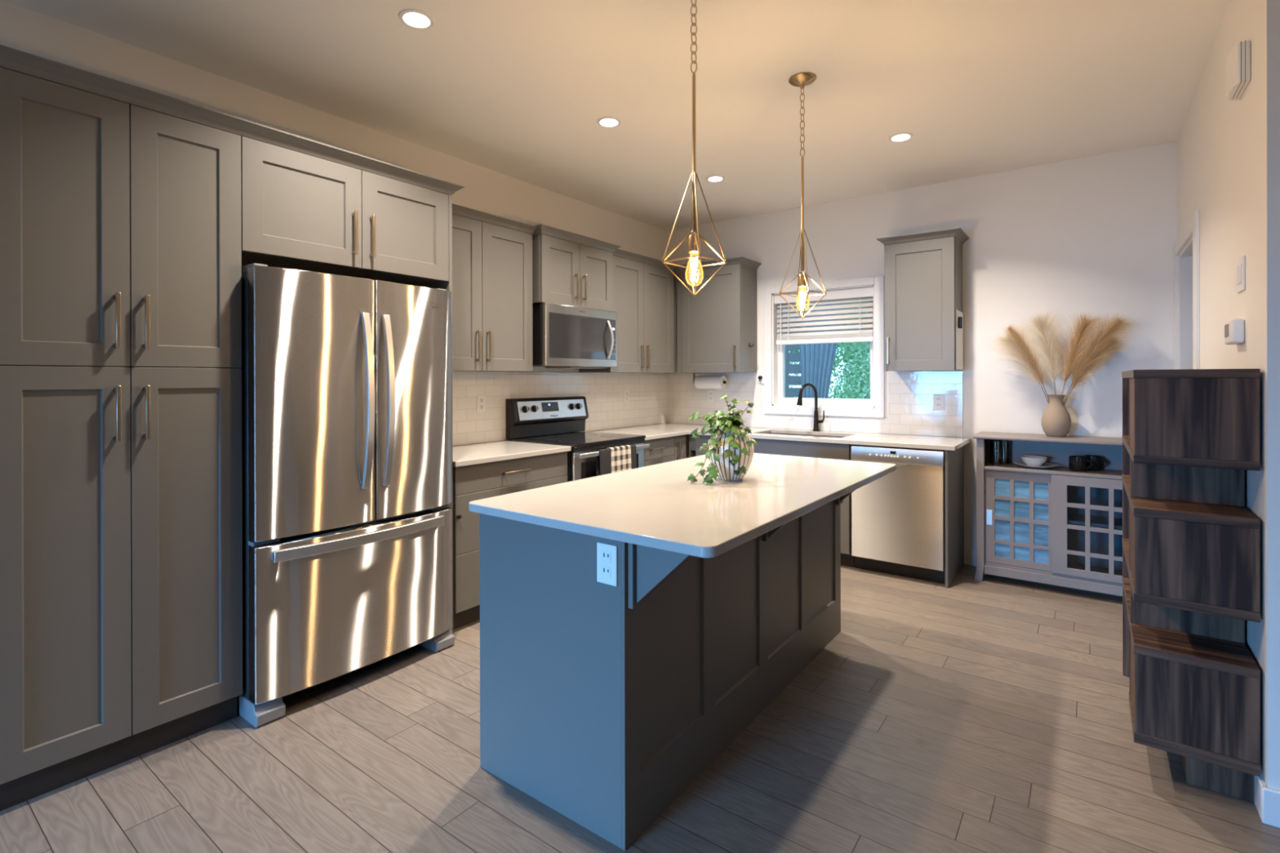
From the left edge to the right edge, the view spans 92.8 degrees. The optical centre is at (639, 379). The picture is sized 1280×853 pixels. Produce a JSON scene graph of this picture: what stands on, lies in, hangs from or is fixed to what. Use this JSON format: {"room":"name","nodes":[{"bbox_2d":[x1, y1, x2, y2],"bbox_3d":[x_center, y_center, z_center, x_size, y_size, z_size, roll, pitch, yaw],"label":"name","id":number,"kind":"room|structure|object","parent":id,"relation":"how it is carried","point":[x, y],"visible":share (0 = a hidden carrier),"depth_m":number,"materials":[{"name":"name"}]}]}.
{"room":"kitchen","nodes":[
{"label":"kitchen","id":0,"kind":"room"},
{"bbox_2d":[0,0,666,446],"bbox_3d":[-2.458,-0.044,2.351,0.120,2.785,9.000,0,0,36],"label":"wall","id":1,"kind":"structure","parent":0,"point":[486,190],"depth_m":3.24,"materials":[{"name":"paint"}]},
{"bbox_2d":[452,203,536,371],"bbox_3d":[-1.082,-0.531,3.797,0.375,0.956,0.851,0,0,36],"label":"upper cabinet","id":2,"kind":"object","parent":1,"relation":"attached to","point":[492,254],"visible":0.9,"depth_m":3.76,"materials":[{"name":"paint"}]},
{"bbox_2d":[452,371,666,445],"bbox_3d":[-0.608,0.185,4.749,0.010,0.481,2.945,0,0,36],"label":"backsplash","id":3,"kind":"structure","parent":1,"relation":"attached to","point":[603,393],"depth_m":4.70,"materials":[{"name":"tile"}]},
{"bbox_2d":[476,395,485,412],"bbox_3d":[-1.069,0.163,4.108,0.008,0.116,0.074,0,0,36],"label":"power outlet","id":4,"kind":"object","parent":3,"relation":"attached to","point":[481,399],"visible":1,"depth_m":4.10,"materials":[{"name":"white plastic"}]},
{"bbox_2d":[479,398,484,402],"bbox_3d":[-1.067,0.141,4.107,0.002,0.032,0.034,0,0,36],"label":"socket","id":5,"kind":"object","parent":4,"relation":"attached to","point":[481,400],"depth_m":4.10,"materials":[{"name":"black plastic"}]},
{"bbox_2d":[623,389,629,403],"bbox_3d":[-0.119,0.149,5.398,0.008,0.116,0.074,0,0,36],"label":"power outlet","id":6,"kind":"object","parent":3,"relation":"attached to","point":[626,393],"visible":1,"depth_m":5.39,"materials":[{"name":"white plastic"}]},
{"bbox_2d":[532,224,621,311],"bbox_3d":[-0.568,-0.765,4.446,0.432,0.501,0.840,0,0,36],"label":"upper cabinet","id":7,"kind":"object","parent":1,"relation":"attached to","point":[569,268],"visible":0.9,"depth_m":4.27,"materials":[{"name":"paint"}]},
{"bbox_2d":[532,302,617,368],"bbox_3d":[-0.539,-0.298,4.450,0.452,0.430,0.760,0,0,36],"label":"microwave","id":8,"kind":"object","parent":7,"relation":"attached to","point":[564,336],"visible":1,"depth_m":4.26,"materials":[{"name":"silver metal"}]},
{"bbox_2d":[578,248,676,373],"bbox_3d":[-0.081,-0.535,5.155,0.375,0.956,0.902,0,0,36],"label":"upper cabinet","id":9,"kind":"object","parent":1,"relation":"attached to","point":[643,286],"visible":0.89,"depth_m":5.05,"materials":[{"name":"paint"}]},
{"bbox_2d":[2,0,1229,231],"bbox_3d":[1.122,-1.493,0.452,8.100,0.100,10.200,0,0,36],"label":"ceiling","id":10,"kind":"structure","parent":0,"point":[520,90],"depth_m":2.89,"materials":[{"name":"paint"}]},
{"bbox_2d":[398,8,434,29],"bbox_3d":[-0.892,-1.437,2.434,0.136,0.006,0.136,0,0,36],"label":"recessed light","id":11,"kind":"object","parent":10,"relation":"in","point":[412,18],"visible":1,"depth_m":2.42,"materials":[{"name":"white paint"}]},
{"bbox_2d":[596,116,621,127],"bbox_3d":[-0.174,-1.440,3.412,0.136,0.006,0.136,0,0,36],"label":"recessed light","id":12,"kind":"object","parent":10,"relation":"in","point":[606,122],"visible":1,"depth_m":3.40,"materials":[{"name":"white paint"}]},
{"bbox_2d":[662,0,726,296],"bbox_3d":[0.188,-0.866,2.124,0.163,1.152,0.163,0,0,41],"label":"pendant light","id":13,"kind":"object","parent":10,"relation":"hanging from","point":[694,241],"visible":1,"depth_m":2.12,"materials":[{"name":"gold metal"}]},
{"bbox_2d":[688,235,700,253],"bbox_3d":[0.189,-0.472,2.125,0.044,0.062,0.044,0,0,36],"label":"socket","id":14,"kind":"object","parent":13,"relation":"attached to","point":[692,247],"depth_m":2.11,"materials":[{"name":"gold metal"}]},
{"bbox_2d":[706,175,724,182],"bbox_3d":[0.541,-1.443,4.382,0.136,0.006,0.136,0,0,36],"label":"recessed light","id":15,"kind":"object","parent":10,"relation":"in","point":[713,178],"visible":1,"depth_m":4.37,"materials":[{"name":"white paint"}]},
{"bbox_2d":[778,72,826,318],"bbox_3d":[0.781,-0.869,2.928,0.163,1.152,0.163,0,0,-44],"label":"pendant light","id":16,"kind":"object","parent":10,"relation":"hanging from","point":[801,80],"visible":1,"depth_m":2.92,"materials":[{"name":"gold metal"}]},
{"bbox_2d":[798,274,807,288],"bbox_3d":[0.782,-0.474,2.929,0.044,0.062,0.044,0,0,36],"label":"socket","id":17,"kind":"object","parent":16,"relation":"attached to","point":[802,282],"depth_m":2.91,"materials":[{"name":"gold metal"}]},
{"bbox_2d":[888,132,913,142],"bbox_3d":[1.556,-1.444,3.637,0.136,0.006,0.136,0,0,36],"label":"recessed light","id":18,"kind":"object","parent":10,"relation":"in","point":[899,137],"visible":1,"depth_m":3.63,"materials":[{"name":"white paint"}]},
{"bbox_2d":[0,564,1279,852],"bbox_3d":[0.773,1.369,-0.027,8.100,0.050,9.000,0,0,36],"label":"floor","id":19,"kind":"structure","parent":0,"point":[992,714],"depth_m":2.09,"materials":[{"name":"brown wood"}]},
{"bbox_2d":[0,44,246,811],"bbox_3d":[-2.006,0.168,2.295,0.668,2.358,0.694,0,0,36],"label":"pantry cabinet","id":20,"kind":"object","parent":19,"relation":"on","point":[121,450],"visible":1,"depth_m":2.08,"materials":[{"name":"paint"}]},
{"bbox_2d":[236,263,454,728],"bbox_3d":[-1.457,0.445,2.893,0.786,1.800,0.909,0,0,36],"label":"refrigerator","id":21,"kind":"object","parent":19,"relation":"on","point":[346,380],"visible":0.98,"depth_m":2.58,"materials":[{"name":"silver metal"}]},
{"bbox_2d":[240,120,464,634],"bbox_3d":[-1.494,0.166,2.989,0.668,2.358,1.030,0,0,36],"label":"upper cabinet","id":22,"kind":"object","parent":19,"relation":"on","point":[308,205],"visible":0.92,"depth_m":2.73,"materials":[{"name":"paint"}]},
{"bbox_2d":[453,451,567,630],"bbox_3d":[-0.954,0.901,3.726,0.642,0.883,0.882,0,0,36],"label":"base cabinet","id":23,"kind":"object","parent":19,"relation":"on","point":[473,482],"visible":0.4,"depth_m":3.33,"materials":[{"name":"paint"}]},
{"bbox_2d":[452,440,571,466],"bbox_3d":[-0.957,0.444,3.731,0.633,0.030,0.888,0,0,36],"label":"countertop","id":24,"kind":"structure","parent":23,"relation":"on","point":[493,451],"depth_m":3.67,"materials":[{"name":"white stone"}]},
{"bbox_2d":[506,395,649,481],"bbox_3d":[-0.431,0.738,4.384,0.698,1.206,0.777,0,0,36],"label":"range","id":25,"kind":"object","parent":19,"relation":"on","point":[526,418],"visible":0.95,"depth_m":4.37,"materials":[{"name":"black metal"}]},
{"bbox_2d":[511,431,645,447],"bbox_3d":[-0.425,0.425,4.379,0.593,0.020,0.777,0,0,36],"label":"cooktop","id":26,"kind":"object","parent":25,"relation":"in","point":[580,439],"depth_m":4.30,"materials":[{"name":"black glass"}]},
{"bbox_2d":[595,444,636,475],"bbox_3d":[-0.152,0.628,4.182,0.044,0.325,0.401,0,0,36],"label":"dish towel","id":27,"kind":"object","parent":25,"relation":"hanging from","point":[603,461],"visible":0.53,"depth_m":4.07,"materials":[{"name":"grey fabric"}]},
{"bbox_2d":[608,444,631,473],"bbox_3d":[-0.140,0.616,4.200,0.053,0.310,0.216,0,0,36],"label":"dish towel","id":28,"kind":"object","parent":27,"relation":"on","point":[621,455],"visible":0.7,"depth_m":4.19,"materials":[{"name":"fabric"}]},
{"bbox_2d":[644,436,674,466],"bbox_3d":[-0.084,0.898,4.906,0.642,0.883,0.450,0,0,36],"label":"base cabinet","id":29,"kind":"object","parent":19,"relation":"on","point":[660,451],"visible":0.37,"depth_m":4.74,"materials":[{"name":"paint"}]},
{"bbox_2d":[479,489,855,851],"bbox_3d":[0.338,0.900,2.616,0.841,0.884,1.870,0,0,36],"label":"kitchen island","id":30,"kind":"object","parent":19,"relation":"on","point":[602,704],"visible":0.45,"depth_m":1.97,"materials":[{"name":"paint"}]},
{"bbox_2d":[596,542,617,586],"bbox_3d":[-0.096,0.535,1.768,0.074,0.116,0.008,0,0,36],"label":"power outlet","id":31,"kind":"object","parent":30,"relation":"attached to","point":[606,554],"visible":1,"depth_m":1.76,"materials":[{"name":"white plastic"}]},
{"bbox_2d":[601,565,610,578],"bbox_3d":[-0.098,0.557,1.766,0.034,0.032,0.002,0,0,36],"label":"socket","id":32,"kind":"object","parent":31,"relation":"attached to","point":[606,570],"depth_m":1.76,"materials":[{"name":"white plastic"}]},
{"bbox_2d":[601,550,610,563],"bbox_3d":[-0.098,0.513,1.766,0.034,0.032,0.002,0,0,36],"label":"socket","id":33,"kind":"object","parent":31,"relation":"attached to","point":[606,554],"depth_m":1.76,"materials":[{"name":"white plastic"}]},
{"bbox_2d":[468,453,896,558],"bbox_3d":[0.342,0.442,2.600,0.985,0.030,1.879,0,0,36],"label":"island countertop","id":34,"kind":"structure","parent":30,"relation":"on","point":[655,506],"depth_m":2.13,"materials":[{"name":"white stone"}]},
{"bbox_2d":[687,393,758,484],"bbox_3d":[0.338,0.244,2.587,0.318,0.370,0.228,0,0,-12],"label":"ivy","id":35,"kind":"object","parent":34,"relation":"on","point":[730,449],"visible":1,"depth_m":2.54,"materials":[{"name":"plant"}]},
{"bbox_2d":[707,428,754,480],"bbox_3d":[0.389,0.319,2.613,0.198,0.216,0.197,0,0,36],"label":"pot","id":36,"kind":"object","parent":34,"relation":"on","point":[736,443],"depth_m":2.53,"materials":[{"name":"ceramic"}]},
{"bbox_2d":[673,434,688,460],"bbox_3d":[0.288,0.896,5.410,0.642,0.883,0.798,0,0,36],"label":"base cabinet","id":37,"kind":"object","parent":19,"relation":"on","point":[681,442],"visible":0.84,"depth_m":5.01,"materials":[{"name":"paint"}]},
{"bbox_2d":[688,432,854,567],"bbox_3d":[1.084,0.895,4.918,1.392,0.883,0.640,0,0,36],"label":"base cabinet","id":38,"kind":"object","parent":19,"relation":"on","point":[793,448],"visible":0.05,"depth_m":4.41,"materials":[{"name":"paint"}]},
{"bbox_2d":[590,422,970,450],"bbox_3d":[0.945,0.438,4.639,2.616,0.030,1.256,0,0,36],"label":"countertop","id":39,"kind":"structure","parent":38,"relation":"on","point":[668,429],"depth_m":4.56,"materials":[{"name":"white stone"}]},
{"bbox_2d":[767,433,844,438],"bbox_3d":[1.280,0.540,4.777,0.716,0.174,0.401,0,0,36],"label":"sink","id":40,"kind":"object","parent":39,"relation":"in","point":[767,433],"visible":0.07,"depth_m":4.97,"materials":[{"name":"metal"}]},
{"bbox_2d":[796,382,824,431],"bbox_3d":[1.369,0.225,4.943,0.238,0.392,0.094,0,0,-14],"label":"faucet","id":41,"kind":"object","parent":39,"relation":"on","point":[815,428],"visible":1,"depth_m":4.96,"materials":[{"name":"black metal"}]},
{"bbox_2d":[850,444,945,583],"bbox_3d":[1.885,0.898,4.319,0.595,0.874,0.622,0,0,36],"label":"dishwasher","id":42,"kind":"object","parent":19,"relation":"on","point":[898,518],"visible":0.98,"depth_m":4.06,"materials":[{"name":"silver metal"}]},
{"bbox_2d":[944,445,964,588],"bbox_3d":[2.146,0.894,4.151,0.017,0.883,0.618,0,0,36],"label":"end panel","id":43,"kind":"object","parent":19,"relation":"on","point":[953,460],"visible":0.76,"depth_m":4.07,"materials":[{"name":"paint"}]},
{"bbox_2d":[973,431,1122,596],"bbox_3d":[2.662,0.851,3.923,0.873,0.966,0.353,0,0,36],"label":"base cabinet","id":44,"kind":"object","parent":19,"relation":"on","point":[1060,521],"visible":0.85,"depth_m":3.90,"materials":[{"name":"grey paint"}]},
{"bbox_2d":[990,440,1002,464],"bbox_3d":[2.423,0.497,4.146,0.072,0.155,0.072,0,0,36],"label":"tumbler","id":45,"kind":"object","parent":44,"relation":"on","point":[992,442],"visible":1,"depth_m":4.13,"materials":[{"name":"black glass"}]},
{"bbox_2d":[997,440,1009,463],"bbox_3d":[2.494,0.497,4.174,0.072,0.155,0.072,0,0,36],"label":"tumbler","id":46,"kind":"object","parent":44,"relation":"on","point":[1007,442],"visible":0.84,"depth_m":4.15,"materials":[{"name":"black glass"}]},
{"bbox_2d":[1013,461,1058,468],"bbox_3d":[2.589,0.563,3.986,0.256,0.023,0.256,0,0,36],"label":"plate","id":47,"kind":"object","parent":44,"relation":"on","point":[1045,464],"visible":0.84,"depth_m":3.97,"materials":[{"name":"white ceramic"}]},
{"bbox_2d":[1020,455,1047,466],"bbox_3d":[2.580,0.537,3.992,0.150,0.060,0.150,0,0,36],"label":"bowl","id":48,"kind":"object","parent":47,"relation":"on","point":[1032,460],"visible":0.88,"depth_m":3.95,"materials":[{"name":"white ceramic"}]},
{"bbox_2d":[984,461,1122,479],"bbox_3d":[2.664,0.583,3.926,0.745,0.018,0.304,0,0,36],"label":"open shelf","id":49,"kind":"object","parent":44,"relation":"attached to","point":[1062,471],"depth_m":3.85,"materials":[{"name":"grey paint"}]},
{"bbox_2d":[1041,395,1071,436],"bbox_3d":[2.688,0.234,3.937,0.160,0.268,0.160,0,0,36],"label":"vase","id":50,"kind":"object","parent":44,"relation":"on","point":[1055,419],"visible":1,"depth_m":3.89,"materials":[{"name":"ceramic"}]},
{"bbox_2d":[982,319,1048,404],"bbox_3d":[2.477,-0.064,4.060,0.423,0.685,0.421,0,0,-13],"label":"pampas plume","id":51,"kind":"object","parent":50,"relation":"in","point":[1004,341],"visible":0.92,"depth_m":4.02},
{"bbox_2d":[1002,324,1049,403],"bbox_3d":[2.527,-0.053,3.996,0.325,0.663,0.183,0,0,36],"label":"pampas plume","id":52,"kind":"object","parent":50,"relation":"in","point":[1011,333],"visible":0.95,"depth_m":3.99},
{"bbox_2d":[1014,311,1070,395],"bbox_3d":[2.635,-0.103,3.993,0.365,0.761,0.364,0,0,36],"label":"pampas plume","id":53,"kind":"object","parent":50,"relation":"in","point":[1042,327],"visible":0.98,"depth_m":3.97},
{"bbox_2d":[1056,311,1106,395],"bbox_3d":[2.787,-0.086,3.844,0.325,0.727,0.313,0,0,36],"label":"pampas plume","id":54,"kind":"object","parent":50,"relation":"in","point":[1076,343],"visible":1,"depth_m":3.85},
{"bbox_2d":[1063,333,1128,404],"bbox_3d":[2.861,-0.015,3.829,0.392,0.585,0.223,0,0,36],"label":"pampas plume","id":55,"kind":"object","parent":50,"relation":"in","point":[1102,353],"visible":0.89,"depth_m":3.81},
{"bbox_2d":[1063,313,1138,403],"bbox_3d":[2.871,-0.081,3.795,0.452,0.718,0.302,0,0,36],"label":"pampas plume","id":56,"kind":"object","parent":50,"relation":"in","point":[1114,326],"visible":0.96,"depth_m":3.78},
{"bbox_2d":[995,506,1122,529],"bbox_3d":[2.677,0.885,3.944,0.745,0.018,0.261,0,0,36],"label":"shelf","id":57,"kind":"object","parent":44,"relation":"attached to","point":[1073,517],"depth_m":3.90,"materials":[{"name":"grey paint"}]},
{"bbox_2d":[1068,455,1093,471],"bbox_3d":[2.773,0.530,3.842,0.114,0.088,0.094,0,0,14],"label":"mug","id":58,"kind":"object","parent":44,"relation":"on","point":[1076,463],"visible":1,"depth_m":3.81,"materials":[{"name":"black ceramic"}]},
{"bbox_2d":[1083,454,1108,471],"bbox_3d":[2.885,0.530,3.868,0.094,0.088,0.114,0,0,-26],"label":"mug","id":59,"kind":"object","parent":44,"relation":"on","point":[1096,460],"visible":0.9,"depth_m":3.84,"materials":[{"name":"black ceramic"}]},
{"bbox_2d":[1121,368,1260,803],"bbox_3d":[2.049,0.652,2.322,0.302,1.372,0.900,0,0,36],"label":"bookcase","id":60,"kind":"object","parent":19,"relation":"on","point":[1191,543],"visible":1,"depth_m":1.98,"materials":[{"name":"brown wood"}]},
{"bbox_2d":[666,141,1177,564],"bbox_3d":[1.810,-0.058,4.882,3.985,2.785,0.140,0,0,36],"label":"wall","id":61,"kind":"structure","parent":0,"point":[1096,235],"depth_m":4.18,"materials":[{"name":"paint"}]},
{"bbox_2d":[673,257,761,373],"bbox_3d":[0.557,-0.537,5.482,0.992,0.956,0.375,0,0,36],"label":"upper cabinet","id":62,"kind":"object","parent":61,"relation":"attached to","point":[714,328],"visible":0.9,"depth_m":5.26,"materials":[{"name":"paint"}]},
{"bbox_2d":[692,373,726,388],"bbox_3d":[0.628,0.012,5.518,0.332,0.142,0.116,0,0,36],"label":"paper towel roll","id":63,"kind":"object","parent":62,"relation":"attached to","point":[704,381],"visible":1,"depth_m":5.47,"materials":[{"name":"white paper"}]},
{"bbox_2d":[757,373,764,383],"bbox_3d":[1.053,-0.010,5.327,0.063,0.092,0.041,0,0,36],"label":"plug","id":64,"kind":"object","parent":61,"relation":"attached to","point":[760,375],"visible":1,"depth_m":5.33,"materials":[{"name":"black plastic"}]},
{"bbox_2d":[666,370,962,437],"bbox_3d":[1.300,0.180,5.166,2.566,0.481,0.010,0,0,36],"label":"backsplash","id":65,"kind":"structure","parent":61,"relation":"attached to","point":[910,393],"depth_m":4.83,"materials":[{"name":"tile"}]},
{"bbox_2d":[707,390,714,402],"bbox_3d":[0.656,0.157,5.629,0.074,0.116,0.008,0,0,36],"label":"power outlet","id":66,"kind":"object","parent":65,"relation":"attached to","point":[710,393],"visible":1,"depth_m":5.63,"materials":[{"name":"white plastic"}]},
{"bbox_2d":[933,394,944,410],"bbox_3d":[2.201,0.170,4.490,0.074,0.116,0.008,0,0,36],"label":"power outlet","id":67,"kind":"object","parent":65,"relation":"attached to","point":[938,399],"visible":1,"depth_m":4.49,"materials":[{"name":"white plastic"}]},
{"bbox_2d":[936,403,941,408],"bbox_3d":[2.200,0.192,4.487,0.034,0.032,0.002,0,0,36],"label":"socket","id":68,"kind":"object","parent":67,"relation":"attached to","point":[938,405],"depth_m":4.49,"materials":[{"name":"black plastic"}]},
{"bbox_2d":[936,397,941,401],"bbox_3d":[2.200,0.148,4.487,0.034,0.032,0.002,0,0,36],"label":"socket","id":69,"kind":"object","parent":67,"relation":"attached to","point":[938,399],"depth_m":4.49,"materials":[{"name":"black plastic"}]},
{"bbox_2d":[764,275,884,417],"bbox_3d":[1.528,-0.255,5.072,1.003,1.104,0.157,0,0,36],"label":"window","id":70,"kind":"structure","parent":61,"relation":"in","point":[775,398],"depth_m":5.01,"materials":[{"name":"white paint"}]},
{"bbox_2d":[773,286,873,366],"bbox_3d":[1.519,-0.422,5.063,0.836,0.614,0.064,0,0,36],"label":"window blind","id":71,"kind":"object","parent":70,"relation":"attached to","point":[785,335],"visible":0.88,"depth_m":5.03,"materials":[{"name":"white paint"}]},
{"bbox_2d":[876,227,968,371],"bbox_3d":[2.037,-0.539,4.390,0.542,0.956,0.375,0,0,36],"label":"upper cabinet","id":72,"kind":"object","parent":61,"relation":"attached to","point":[923,271],"visible":1,"depth_m":4.27,"materials":[{"name":"paint"}]},
{"bbox_2d":[955,309,963,369],"bbox_3d":[2.255,-0.275,4.276,0.027,0.410,0.278,0,0,36],"label":"remote holder","id":73,"kind":"object","parent":72,"relation":"attached to","point":[959,315],"visible":1,"depth_m":4.25,"materials":[{"name":"white plastic"}]},
{"bbox_2d":[966,550,1120,586],"bbox_3d":[2.814,1.280,4.050,1.143,0.108,0.014,0,0,36],"label":"baseboard","id":74,"kind":"structure","parent":61,"relation":"attached to","point":[971,554],"depth_m":4.36,"materials":[{"name":"white paint"}]},
{"bbox_2d":[1177,0,1279,791],"bbox_3d":[2.632,-0.057,2.741,0.120,2.785,2.330,0,0,36],"label":"wall","id":75,"kind":"structure","parent":0,"point":[1228,152],"depth_m":2.00,"materials":[{"name":"paint"}]},
{"bbox_2d":[1173,209,1199,368],"bbox_3d":[3.029,0.254,3.294,0.138,2.160,0.920,0,0,36],"label":"door","id":76,"kind":"structure","parent":75,"relation":"in","point":[1186,263],"depth_m":3.59,"materials":[{"name":"white paint"}]},
{"bbox_2d":[1224,318,1244,345],"bbox_3d":[2.111,-0.168,2.166,0.035,0.084,0.150,0,0,36],"label":"thermostat","id":77,"kind":"object","parent":75,"relation":"attached to","point":[1234,329],"visible":1,"depth_m":2.11,"materials":[{"name":"white plastic"}]},
{"bbox_2d":[1225,40,1250,101],"bbox_3d":[2.055,-1.057,2.102,0.046,0.136,0.186,0,0,36],"label":"door chime","id":78,"kind":"object","parent":75,"relation":"attached to","point":[1237,64],"visible":1,"depth_m":2.04,"materials":[{"name":"white plastic"}]},
{"bbox_2d":[1235,255,1244,293],"bbox_3d":[2.106,-0.367,2.139,0.010,0.118,0.113,0,0,36],"label":"light switch","id":79,"kind":"object","parent":75,"relation":"attached to","point":[1240,268],"visible":1,"depth_m":2.12,"materials":[{"name":"white plastic"}]},
{"bbox_2d":[1253,773,1266,818],"bbox_3d":[2.300,1.283,2.400,0.014,0.108,1.380,0,0,36],"label":"baseboard","id":80,"kind":"structure","parent":75,"relation":"attached to","point":[1259,782],"depth_m":1.88,"materials":[{"name":"white paint"}]},
{"bbox_3d":[3.689,-0.056,0.589,4.135,2.785,0.120,0,0,36],"label":"wall","id":81,"kind":"structure","parent":0,"visible":0},
{"bbox_2d":[1261,786,1279,827],"bbox_3d":[3.598,1.282,0.577,4.269,0.108,0.014,0,0,36],"label":"baseboard","id":82,"kind":"structure","parent":81,"relation":"attached to","point":[1270,797],"depth_m":1.83,"materials":[{"name":"white paint"}]},
{"label":"outside","id":83,"kind":"structure","parent":0,"visible":0},
{"bbox_3d":[5.284,1.744,11.060,18.000,0.050,13.800,0,0,36],"label":"ground","id":84,"kind":"structure","parent":83,"visible":0},
{"bbox_2d":[785,306,788,397],"bbox_3d":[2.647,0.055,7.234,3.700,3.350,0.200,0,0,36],"label":"gazebo","id":85,"kind":"object","parent":84,"relation":"on","point":[787,345],"visible":0.04,"depth_m":7.80,"materials":[{"name":"grey wood"}]},
{"bbox_2d":[798,302,845,398],"bbox_3d":[2.240,0.156,7.457,0.820,3.151,0.026,0,0,36],"label":"curtain","id":86,"kind":"object","parent":85,"relation":"hanging from","point":[817,360],"visible":0.27,"depth_m":7.49,"materials":[{"name":"fabric"}]},
{"bbox_2d":[788,321,801,397],"bbox_3d":[1.465,-0.019,8.833,2.300,3.500,0.090,0,0,36],"label":"privacy screen","id":87,"kind":"object","parent":84,"relation":"on","point":[793,357],"visible":0.02,"depth_m":8.30,"materials":[{"name":"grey wood"}]},
{"bbox_2d":[788,301,870,399],"bbox_3d":[2.991,-0.239,10.382,3.648,3.944,2.658,0,0,36],"label":"tree","id":88,"kind":"object","parent":84,"relation":"on","point":[857,347],"visible":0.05,"depth_m":9.53,"materials":[{"name":"green plant"}]},
{"bbox_2d":[841,342,870,399],"bbox_3d":[9.110,-0.595,14.568,9.000,4.600,2.000,0,0,36],"label":"tree","id":89,"kind":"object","parent":84,"relation":"on","point":[866,343],"visible":0.02,"depth_m":16.17,"materials":[{"name":"green plant"}]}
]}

